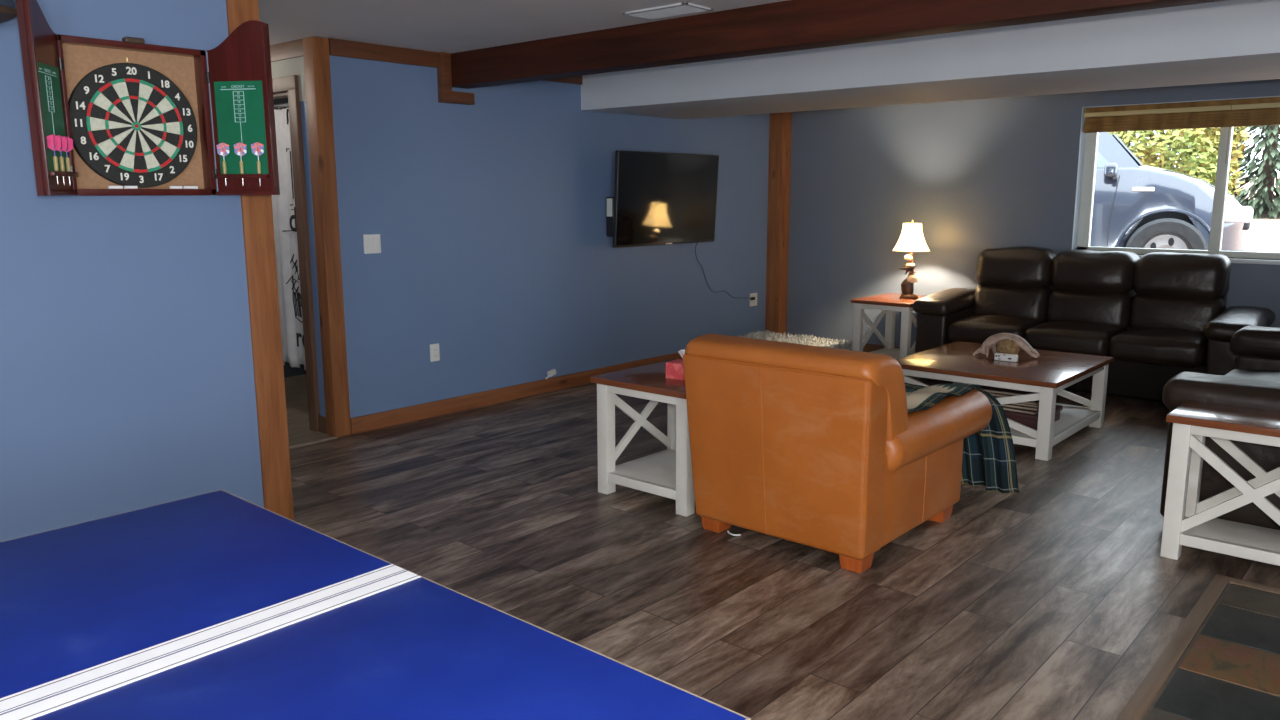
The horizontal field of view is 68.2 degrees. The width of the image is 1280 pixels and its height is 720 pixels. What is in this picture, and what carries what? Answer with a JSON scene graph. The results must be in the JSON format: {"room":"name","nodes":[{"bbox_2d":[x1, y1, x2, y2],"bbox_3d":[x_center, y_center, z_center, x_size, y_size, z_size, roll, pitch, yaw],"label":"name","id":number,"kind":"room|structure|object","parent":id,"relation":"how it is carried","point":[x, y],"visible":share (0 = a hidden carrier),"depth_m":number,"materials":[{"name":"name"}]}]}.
{"room":"basement recreation room","nodes":[
{"label":"basement recreation room","id":0,"kind":"room"},
{"bbox_2d":[0,0,263,541],"bbox_3d":[-3.173,-0.102,2.343,0.120,2.404,4.520,8,13,40],"label":"wall","id":1,"kind":"structure","parent":0,"point":[127,383],"depth_m":3.60,"materials":[{"name":"blue paint"}]},
{"bbox_2d":[0,0,16,22],"bbox_3d":[-2.177,-1.223,2.988,0.288,0.331,0.204,2,10,13],"label":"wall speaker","id":2,"kind":"object","parent":1,"relation":"attached to","point":[7,10],"visible":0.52,"depth_m":3.04,"materials":[{"name":"brown wood"}]},
{"bbox_2d":[16,0,279,195],"bbox_3d":[-1.804,-0.936,3.457,0.309,0.658,0.843,8,13,40],"label":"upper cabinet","id":3,"kind":"object","parent":1,"relation":"attached to","point":[238,76],"visible":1,"depth_m":3.63,"materials":[{"name":"brown wood"}]},
{"bbox_2d":[47,134,60,181],"bbox_3d":[-1.970,-0.675,3.186,0.033,0.167,0.033,0,10,-2],"label":"dart","id":4,"kind":"object","parent":3,"relation":"in","point":[53,141],"visible":0.99,"depth_m":3.18,"materials":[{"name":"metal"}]},
{"bbox_2d":[57,135,66,180],"bbox_3d":[-1.982,-0.684,3.239,0.033,0.167,0.033,0,10,-2],"label":"dart","id":5,"kind":"object","parent":3,"relation":"in","point":[63,140],"visible":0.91,"depth_m":3.24,"materials":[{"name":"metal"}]},
{"bbox_2d":[63,136,72,180],"bbox_3d":[-1.993,-0.694,3.292,0.033,0.167,0.033,0,10,-2],"label":"dart","id":6,"kind":"object","parent":3,"relation":"in","point":[69,140],"visible":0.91,"depth_m":3.29,"materials":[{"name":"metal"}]},
{"bbox_2d":[108,186,122,188],"bbox_3d":[-1.936,-0.637,3.488,0.012,0.011,0.048,8,13,40],"label":"stick","id":7,"kind":"object","parent":3,"relation":"in","point":[109,187],"visible":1,"depth_m":3.48,"materials":[{"name":"white"}]},
{"bbox_2d":[124,186,137,188],"bbox_3d":[-1.901,-0.645,3.528,0.012,0.011,0.045,8,13,40],"label":"stick","id":8,"kind":"object","parent":3,"relation":"in","point":[125,187],"visible":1,"depth_m":3.52,"materials":[{"name":"white"}]},
{"bbox_2d":[68,58,196,187],"bbox_3d":[-1.893,-0.886,3.538,0.041,0.474,0.453,8,13,40],"label":"dartboard","id":9,"kind":"object","parent":3,"relation":"in","point":[131,125],"visible":1,"depth_m":3.52,"materials":[{"name":"black"}]},
{"bbox_2d":[169,186,181,188],"bbox_3d":[-1.792,-0.666,3.650,0.012,0.011,0.045,8,13,40],"label":"stick","id":10,"kind":"object","parent":3,"relation":"in","point":[170,187],"visible":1,"depth_m":3.65,"materials":[{"name":"white"}]},
{"bbox_2d":[183,186,197,188],"bbox_3d":[-1.755,-0.674,3.692,0.012,0.011,0.053,8,13,40],"label":"stick","id":11,"kind":"object","parent":3,"relation":"in","point":[184,187],"visible":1,"depth_m":3.69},
{"bbox_2d":[216,143,228,182],"bbox_3d":[-1.634,-0.770,3.717,0.033,0.167,0.033,3,11,20],"label":"dart","id":12,"kind":"object","parent":3,"relation":"in","point":[222,149],"visible":1,"depth_m":3.71,"materials":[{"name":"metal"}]},
{"bbox_2d":[234,142,245,181],"bbox_3d":[-1.562,-0.767,3.704,0.033,0.167,0.033,3,11,20],"label":"dart","id":13,"kind":"object","parent":3,"relation":"in","point":[239,148],"visible":1,"depth_m":3.70,"materials":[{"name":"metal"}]},
{"bbox_2d":[251,142,263,178],"bbox_3d":[-1.489,-0.765,3.691,0.033,0.167,0.033,3,11,20],"label":"dart","id":14,"kind":"object","parent":3,"relation":"in","point":[257,148],"visible":1,"depth_m":3.68,"materials":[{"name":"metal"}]},
{"bbox_2d":[226,0,293,520],"bbox_3d":[-1.654,-0.407,4.050,0.144,2.404,0.130,8,13,40],"label":"trim","id":15,"kind":"structure","parent":1,"relation":"attached to","point":[257,212],"depth_m":4.05,"materials":[{"name":"brown wood"}]},
{"bbox_2d":[274,98,305,377],"bbox_3d":[-2.096,-0.963,7.205,2.080,2.404,1.830,8,13,40],"label":"wall","id":16,"kind":"structure","parent":0,"point":[289,371],"depth_m":7.87,"materials":[{"name":"paint"}]},
{"bbox_2d":[271,56,325,416],"bbox_3d":[-2.725,-0.789,6.501,2.085,2.310,0.087,8,13,40],"label":"wall","id":17,"kind":"structure","parent":0,"point":[303,104],"depth_m":5.81,"materials":[{"name":"beige paint"}]},
{"bbox_2d":[270,39,302,61],"bbox_3d":[-2.721,-1.960,6.225,1.985,0.096,0.020,8,13,40],"label":"trim","id":18,"kind":"structure","parent":17,"relation":"attached to","point":[290,49],"depth_m":5.70,"materials":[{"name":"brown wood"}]},
{"bbox_2d":[272,75,319,431],"bbox_3d":[-2.407,-0.689,6.228,1.000,2.205,0.120,8,13,40],"label":"door frame","id":19,"kind":"structure","parent":17,"relation":"in","point":[286,86],"depth_m":5.86,"materials":[{"name":"wood"}]},
{"bbox_2d":[271,103,305,369],"bbox_3d":[-2.358,-0.800,6.266,0.800,1.739,0.050,8,13,40],"label":"shower curtain","id":20,"kind":"object","parent":19,"relation":"hanging from","point":[283,205],"visible":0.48,"depth_m":6.26,"materials":[{"name":"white fabric"}]},
{"bbox_2d":[318,415,326,433],"bbox_3d":[-2.010,0.413,6.020,0.115,0.105,0.018,8,13,40],"label":"baseboard","id":21,"kind":"structure","parent":17,"relation":"attached to","point":[321,419],"depth_m":6.02,"materials":[{"name":"brown wood"}]},
{"bbox_2d":[258,0,786,52],"bbox_3d":[0.270,-1.522,3.132,10.800,0.100,10.600,8,13,40],"label":"ceiling","id":22,"kind":"structure","parent":0,"point":[447,26],"depth_m":4.96,"materials":[{"name":"paint"}]},
{"bbox_2d":[622,2,712,19],"bbox_3d":[0.138,-1.752,4.757,0.410,0.011,0.225,8,13,40],"label":"ceiling vent","id":23,"kind":"object","parent":22,"relation":"in","point":[684,8],"visible":1,"depth_m":4.73,"materials":[{"name":"white metal"}]},
{"bbox_2d":[451,0,1226,88],"bbox_3d":[2.024,-1.435,3.498,8.615,0.209,0.170,8,13,40],"label":"beam","id":24,"kind":"structure","parent":22,"relation":"attached to","point":[789,25],"depth_m":4.64,"materials":[{"name":"brown wood"}]},
{"bbox_2d":[327,38,769,417],"bbox_3d":[-0.285,-1.039,7.604,0.100,2.404,4.833,8,13,40],"label":"wall","id":25,"kind":"structure","parent":0,"point":[488,215],"depth_m":6.79,"materials":[{"name":"blue paint"}]},
{"bbox_2d":[302,36,350,436],"bbox_3d":[-1.907,-0.711,5.771,0.112,2.404,0.112,8,13,40],"label":"trim","id":26,"kind":"structure","parent":25,"relation":"attached to","point":[315,49],"depth_m":5.72,"materials":[{"name":"brown wood"}]},
{"bbox_2d":[363,234,380,253],"bbox_3d":[-1.684,-0.730,5.948,0.016,0.120,0.120,8,13,40],"label":"light switch","id":27,"kind":"object","parent":25,"relation":"attached to","point":[372,242],"visible":1,"depth_m":5.94,"materials":[{"name":"white plastic"}]},
{"bbox_2d":[430,343,439,361],"bbox_3d":[-1.390,-0.051,6.407,0.016,0.118,0.075,8,13,40],"label":"wall outlet","id":28,"kind":"object","parent":25,"relation":"attached to","point":[434,348],"visible":1,"depth_m":6.40,"materials":[{"name":"white plastic"}]},
{"bbox_2d":[328,38,581,84],"bbox_3d":[-1.137,-1.988,6.358,0.022,0.096,2.110,8,13,40],"label":"trim","id":29,"kind":"structure","parent":25,"relation":"attached to","point":[337,47],"depth_m":5.86,"materials":[{"name":"brown wood"}]},
{"bbox_2d":[437,52,474,104],"bbox_3d":[-1.220,-1.860,6.262,0.050,0.314,0.265,8,13,40],"label":"trim","id":30,"kind":"structure","parent":25,"relation":"attached to","point":[444,76],"depth_m":6.19,"materials":[{"name":"brown wood"}]},
{"bbox_2d":[350,352,682,433],"bbox_3d":[-0.286,0.109,7.712,0.016,0.105,4.680,8,13,40],"label":"baseboard","id":31,"kind":"structure","parent":25,"relation":"attached to","point":[374,421],"depth_m":6.76,"materials":[{"name":"brown wood"}]},
{"bbox_2d":[545,369,555,378],"bbox_3d":[-0.685,0.108,7.238,0.030,0.070,0.102,8,13,40],"label":"cable jack","id":32,"kind":"object","parent":25,"relation":"attached to","point":[552,372],"visible":1,"depth_m":7.23,"materials":[{"name":"white plastic"}]},
{"bbox_2d":[606,150,718,247],"bbox_3d":[0.175,-1.332,7.827,0.236,0.744,1.290,8,13,40],"label":"television","id":33,"kind":"object","parent":25,"relation":"attached to","point":[660,198],"visible":1,"depth_m":7.69,"materials":[{"name":"black plastic"}]},
{"bbox_2d":[695,242,751,298],"bbox_3d":[0.759,-0.840,8.732,0.141,0.634,0.954,6,12,33],"label":"power cord","id":34,"kind":"object","parent":33,"relation":"hanging from","point":[698,242],"visible":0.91,"depth_m":8.64,"materials":[{"name":"black plastic"}]},
{"bbox_2d":[750,293,756,305],"bbox_3d":[1.111,-0.586,9.200,0.037,0.125,0.130,8,13,40],"label":"wall outlet","id":35,"kind":"object","parent":25,"relation":"attached to","point":[753,302],"visible":1,"depth_m":9.20,"materials":[{"name":"white plastic"}]},
{"bbox_2d":[765,112,791,334],"bbox_3d":[1.355,-1.335,9.255,0.160,2.404,0.150,8,13,40],"label":"wooden post","id":36,"kind":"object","parent":25,"relation":"attached to","point":[780,124],"depth_m":9.20,"materials":[{"name":"brown wood"}]},
{"bbox_2d":[284,374,1279,719],"bbox_3d":[0.277,0.929,3.565,10.800,0.090,10.600,8,13,40],"label":"floor","id":37,"kind":"structure","parent":0,"point":[1056,598],"depth_m":3.76,"materials":[{"name":"brown wood"}]},
{"bbox_2d":[289,436,336,447],"bbox_3d":[-2.241,0.550,5.533,0.040,0.006,1.020,8,13,40],"label":"trim","id":38,"kind":"structure","parent":37,"relation":"on","point":[332,437],"depth_m":5.78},
{"bbox_2d":[0,490,750,719],"bbox_3d":[-1.356,0.977,0.931,1.628,0.761,2.743,8,13,40],"label":"table","id":39,"kind":"object","parent":37,"relation":"on","point":[220,604],"visible":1,"depth_m":1.59,"materials":[{"name":"blue paint"}]},
{"bbox_2d":[590,359,694,516],"bbox_3d":[0.204,0.369,4.809,0.619,0.600,0.664,8,13,40],"label":"side table","id":40,"kind":"object","parent":37,"relation":"on","point":[668,473],"visible":0.56,"depth_m":4.71,"materials":[{"name":"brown wood"}]},
{"bbox_2d":[610,450,675,488],"bbox_3d":[0.205,0.563,4.843,0.535,0.018,0.580,8,13,40],"label":"shelf","id":41,"kind":"object","parent":40,"relation":"attached to","point":[657,470],"depth_m":4.77,"materials":[{"name":"white paint"}]},
{"bbox_2d":[666,350,684,379],"bbox_3d":[0.233,0.015,4.662,0.175,0.149,0.121,6,12,33],"label":"tissue box","id":42,"kind":"object","parent":40,"relation":"on","point":[674,369],"visible":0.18,"depth_m":4.64,"materials":[{"name":"red cardboard"}]},
{"bbox_2d":[739,330,852,349],"bbox_3d":[1.368,-0.103,8.677,1.161,0.233,0.920,8,13,40],"label":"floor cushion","id":43,"kind":"object","parent":37,"relation":"on","point":[766,335],"visible":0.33,"depth_m":8.69,"materials":[{"name":"beige fabric"}]},
{"bbox_2d":[683,334,991,573],"bbox_3d":[0.933,0.302,4.386,0.973,0.875,1.218,8,13,40],"label":"armchair","id":44,"kind":"object","parent":37,"relation":"on","point":[818,447],"visible":0.99,"depth_m":3.90,"materials":[{"name":"orange leather"}]},
{"bbox_2d":[905,383,1019,493],"bbox_3d":[1.307,0.394,4.575,0.760,0.586,0.997,8,13,40],"label":"plaid blanket","id":45,"kind":"object","parent":44,"relation":"on","point":[988,458],"visible":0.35,"depth_m":4.71,"materials":[{"name":"green fabric"}]},
{"bbox_2d":[851,293,926,375],"bbox_3d":[2.228,-0.234,8.177,0.544,0.605,0.704,8,13,40],"label":"side table","id":46,"kind":"object","parent":37,"relation":"on","point":[889,303],"visible":0.44,"depth_m":8.05,"materials":[{"name":"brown wood"}]},
{"bbox_2d":[871,348,914,358],"bbox_3d":[2.228,-0.037,8.211,0.460,0.018,0.620,8,13,40],"label":"shelf","id":47,"kind":"object","parent":46,"relation":"attached to","point":[893,352],"depth_m":8.32,"materials":[{"name":"white paint"}]},
{"bbox_2d":[892,219,929,298],"bbox_3d":[2.316,-0.866,8.085,0.316,0.670,0.316,8,13,40],"label":"table lamp","id":48,"kind":"object","parent":46,"relation":"on","point":[911,240],"visible":1,"depth_m":8.01,"materials":[{"name":"fabric"}]},
{"bbox_2d":[896,341,1113,460],"bbox_3d":[2.286,0.222,6.026,1.034,0.455,1.114,8,13,40],"label":"coffee table","id":49,"kind":"object","parent":37,"relation":"on","point":[1047,375],"visible":0.68,"depth_m":5.72,"materials":[{"name":"brown wood"}]},
{"bbox_2d":[994,353,1017,361],"bbox_3d":[2.295,-0.016,5.926,0.140,0.046,0.034,8,13,38],"label":"box","id":50,"kind":"object","parent":49,"relation":"on","point":[997,356],"visible":1,"depth_m":5.91,"materials":[{"name":"white cardboard"}]},
{"bbox_2d":[973,333,1039,357],"bbox_3d":[2.342,-0.092,6.031,0.395,0.150,0.159,1,10,8],"label":"driftwood sculpture","id":51,"kind":"object","parent":49,"relation":"on","point":[990,342],"visible":0.94,"depth_m":6.04,"materials":[{"name":"wood"}]},
{"bbox_2d":[996,339,1019,354],"bbox_3d":[2.332,-0.071,5.994,0.151,0.126,0.067,8,13,40],"label":"ornament ball","id":52,"kind":"object","parent":49,"relation":"on","point":[1007,346],"visible":0.76,"depth_m":5.96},
{"bbox_2d":[1004,405,1062,429],"bbox_3d":[2.306,0.325,5.851,0.470,0.088,0.400,8,13,40],"label":"storage box","id":53,"kind":"object","parent":49,"relation":"on","point":[1029,420],"visible":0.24,"depth_m":5.63,"materials":[{"name":"brown"}]},
{"bbox_2d":[1003,407,1038,414],"bbox_3d":[2.294,0.274,5.828,0.400,0.018,0.300,9,14,43],"label":"book","id":54,"kind":"object","parent":53,"relation":"on","point":[1004,408],"visible":0.12,"depth_m":5.64,"materials":[{"name":"beige paper"}]},
{"bbox_2d":[1002,404,1038,410],"bbox_3d":[2.291,0.254,5.839,0.400,0.018,0.300,8,13,38],"label":"book","id":55,"kind":"object","parent":54,"relation":"on","point":[1003,405],"visible":0.17,"depth_m":5.66,"materials":[{"name":"beige paper"}]},
{"bbox_2d":[1010,403,1038,407],"bbox_3d":[2.300,0.235,5.838,0.405,0.018,0.307,8,13,40],"label":"book","id":56,"kind":"object","parent":55,"relation":"on","point":[1017,404],"visible":0.12,"depth_m":5.65,"materials":[{"name":"beige paper"}]},
{"bbox_2d":[995,397,1038,405],"bbox_3d":[2.294,0.220,5.819,0.405,0.018,0.307,8,13,40],"label":"book","id":57,"kind":"object","parent":56,"relation":"on","point":[1036,403],"visible":0.12,"depth_m":5.61,"materials":[{"name":"brown paper"}]},
{"bbox_2d":[990,393,1038,401],"bbox_3d":[2.290,0.199,5.829,0.400,0.018,0.300,9,14,43],"label":"book","id":58,"kind":"object","parent":57,"relation":"on","point":[992,394],"visible":0.1,"depth_m":5.73,"materials":[{"name":"paper"}]},
{"bbox_2d":[980,385,1035,395],"bbox_3d":[2.300,0.180,5.828,0.400,0.018,0.300,8,13,38],"label":"book","id":59,"kind":"object","parent":58,"relation":"on","point":[989,389],"visible":0.17,"depth_m":5.75,"materials":[{"name":"black paper"}]},
{"bbox_2d":[1010,404,1096,438],"bbox_3d":[2.286,0.344,6.048,0.950,0.018,1.030,8,13,40],"label":"shelf","id":60,"kind":"object","parent":49,"relation":"attached to","point":[1073,419],"depth_m":5.80,"materials":[{"name":"white paint"}]},
{"bbox_2d":[913,246,1274,400],"bbox_3d":[3.338,-0.291,7.152,2.386,1.068,0.838,8,13,40],"label":"sofa","id":61,"kind":"object","parent":37,"relation":"on","point":[1160,316],"visible":0.89,"depth_m":6.96,"materials":[{"name":"brown leather"}]},
{"bbox_2d":[948,315,1044,347],"bbox_3d":[2.829,-0.229,7.485,0.592,0.225,0.630,8,13,40],"label":"seat cushion","id":62,"kind":"object","parent":61,"relation":"on","point":[962,328],"depth_m":7.33,"materials":[{"name":"brown leather"}]},
{"bbox_2d":[973,285,1051,322],"bbox_3d":[3.013,-0.469,7.655,0.594,0.307,0.305,8,13,40],"label":"cushion","id":63,"kind":"object","parent":61,"relation":"on","point":[1028,302],"depth_m":7.52,"materials":[{"name":"brown leather"}]},
{"bbox_2d":[975,246,1055,288],"bbox_3d":[3.039,-0.748,7.646,0.601,0.339,0.351,8,13,40],"label":"cushion","id":64,"kind":"object","parent":61,"relation":"on","point":[1022,267],"depth_m":7.51,"materials":[{"name":"brown leather"}]},
{"bbox_2d":[1025,321,1126,355],"bbox_3d":[3.277,-0.163,7.103,0.592,0.226,0.623,8,13,40],"label":"seat cushion","id":65,"kind":"object","parent":61,"relation":"on","point":[1079,337],"depth_m":6.91,"materials":[{"name":"brown leather"}]},
{"bbox_2d":[1047,289,1133,328],"bbox_3d":[3.461,-0.403,7.271,0.597,0.304,0.299,8,13,40],"label":"cushion","id":66,"kind":"object","parent":61,"relation":"on","point":[1106,307],"depth_m":7.14,"materials":[{"name":"brown leather"}]},
{"bbox_2d":[1051,249,1139,293],"bbox_3d":[3.490,-0.673,7.260,0.604,0.337,0.372,8,13,40],"label":"cushion","id":67,"kind":"object","parent":61,"relation":"on","point":[1078,271],"depth_m":7.12,"materials":[{"name":"brown leather"}]},
{"bbox_2d":[1109,328,1207,367],"bbox_3d":[3.721,-0.096,6.715,0.592,0.225,0.625,8,13,40],"label":"seat cushion","id":68,"kind":"object","parent":61,"relation":"on","point":[1133,347],"depth_m":6.53,"materials":[{"name":"brown leather"}]},
{"bbox_2d":[1130,294,1224,333],"bbox_3d":[3.908,-0.334,6.886,0.588,0.304,0.295,8,13,40],"label":"cushion","id":69,"kind":"object","parent":61,"relation":"on","point":[1182,312],"depth_m":6.78,"materials":[{"name":"brown leather"}]},
{"bbox_2d":[1133,252,1230,299],"bbox_3d":[3.933,-0.610,6.876,0.604,0.337,0.347,8,13,40],"label":"cushion","id":70,"kind":"object","parent":61,"relation":"on","point":[1156,275],"depth_m":6.76,"materials":[{"name":"brown leather"}]},
{"bbox_2d":[1116,574,1279,719],"bbox_3d":[2.025,1.062,2.544,1.215,0.012,2.155,8,13,40],"label":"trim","id":71,"kind":"structure","parent":37,"relation":"on","point":[1143,697],"depth_m":3.14,"materials":[{"name":"brown wood"}]},
{"bbox_2d":[1160,400,1279,565],"bbox_3d":[2.505,0.533,3.822,0.644,0.607,0.374,8,13,40],"label":"side table","id":72,"kind":"object","parent":37,"relation":"on","point":[1190,522],"visible":1,"depth_m":3.85,"materials":[{"name":"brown wood"}]},
{"bbox_2d":[1182,516,1279,552],"bbox_3d":[2.505,0.730,3.857,0.560,0.018,0.290,8,13,40],"label":"shelf","id":73,"kind":"object","parent":72,"relation":"attached to","point":[1225,536],"depth_m":3.86,"materials":[{"name":"white paint"}]},
{"bbox_2d":[1160,326,1279,529],"bbox_3d":[3.289,0.172,4.561,1.027,1.057,1.852,8,13,40],"label":"loveseat","id":74,"kind":"object","parent":37,"relation":"on","point":[1254,382],"visible":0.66,"depth_m":4.12,"materials":[{"name":"brown leather"}]},
{"bbox_2d":[1225,369,1279,380],"bbox_3d":[3.411,0.208,4.882,0.782,0.262,0.645,8,13,40],"label":"seat cushion","id":75,"kind":"object","parent":74,"relation":"on","point":[1269,374],"depth_m":4.99,"materials":[{"name":"brown leather"}]},
{"bbox_2d":[581,0,1279,118],"bbox_3d":[3.193,-1.634,4.820,8.615,0.284,1.220,8,13,40],"label":"ceiling beam","id":76,"kind":"structure","parent":0,"point":[1229,40],"depth_m":5.36,"materials":[{"name":"paint"}]},
{"bbox_2d":[787,79,1279,347],"bbox_3d":[4.614,-0.889,6.674,8.715,2.404,0.200,8,13,40],"label":"wall","id":77,"kind":"structure","parent":0,"point":[978,175],"depth_m":8.27,"materials":[{"name":"paint"}]},
{"bbox_2d":[789,335,910,351],"bbox_3d":[4.644,0.272,6.709,8.455,0.105,0.016,8,13,40],"label":"baseboard","id":78,"kind":"structure","parent":77,"relation":"attached to","point":[868,347],"depth_m":8.83,"materials":[{"name":"brown wood"}]},
{"bbox_2d":[1071,96,1279,258],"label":"window","id":79,"kind":"structure","parent":77,"relation":"in","point":[1091,140],"depth_m":7.06,"materials":[{"name":"plastic"}]},
{"bbox_2d":[1083,97,1279,162],"bbox_3d":[4.202,-1.646,6.813,1.905,0.448,0.073,8,13,40],"label":"bamboo blind","id":80,"kind":"object","parent":79,"relation":"attached to","point":[1265,111],"visible":1,"depth_m":6.94,"materials":[{"name":"brown wood"}]},
{"bbox_2d":[1137,254,1279,264],"bbox_3d":[4.217,-0.742,6.982,2.000,0.030,0.155,8,13,40],"label":"window sill","id":81,"kind":"structure","parent":77,"relation":"attached to","point":[1234,260],"depth_m":6.75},
{"label":"outside","id":82,"kind":"structure","parent":0,"visible":0},
{"bbox_2d":[1235,177,1279,252],"bbox_3d":[12.079,-3.812,22.598,40.000,1.530,34.000,8,13,40],"label":"ground","id":83,"kind":"structure","parent":82,"point":[1263,235],"depth_m":15.24,"materials":[{"name":"white snow"}]},
{"bbox_2d":[1090,132,1253,250],"bbox_3d":[4.186,-1.870,10.797,4.691,1.855,2.280,5,11,27],"label":"car","id":84,"kind":"object","parent":83,"relation":"on","point":[1136,204],"visible":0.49,"depth_m":9.34,"materials":[{"name":"paint"}]},
{"bbox_2d":[1104,163,1117,179],"bbox_3d":[4.683,-1.873,9.395,0.154,0.165,0.206,8,13,40],"label":"mirror","id":85,"kind":"object","parent":84,"relation":"attached to","point":[1110,169],"depth_m":9.32,"materials":[{"name":"paint"}]},
{"bbox_2d":[1132,187,1154,191],"bbox_3d":[4.986,-1.691,9.364,0.200,0.045,0.035,5,11,27],"label":"vent","id":86,"kind":"object","parent":84,"relation":"attached to","point":[1134,189],"depth_m":9.35,"materials":[{"name":"white plastic"}]},
{"bbox_2d":[1242,222,1249,229],"bbox_3d":[6.224,-1.455,9.808,0.100,0.180,1.000,5,11,27],"label":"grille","id":87,"kind":"object","parent":84,"relation":"attached to","point":[1246,226],"depth_m":9.37,"materials":[{"name":"grey metal"}]},
{"bbox_2d":[1115,126,1250,196],"bbox_3d":[8.185,-3.365,15.099,2.629,3.028,3.017,8,13,40],"label":"bush","id":88,"kind":"object","parent":83,"relation":"on","point":[1203,142],"visible":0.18,"depth_m":14.13,"materials":[{"name":"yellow plant"}]},
{"bbox_2d":[1196,125,1279,218],"bbox_3d":[12.675,-7.225,18.440,4.277,9.129,4.328,8,13,40],"label":"tree","id":89,"kind":"object","parent":83,"relation":"on","point":[1264,198],"visible":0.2,"depth_m":18.20,"materials":[{"name":"green plant"}]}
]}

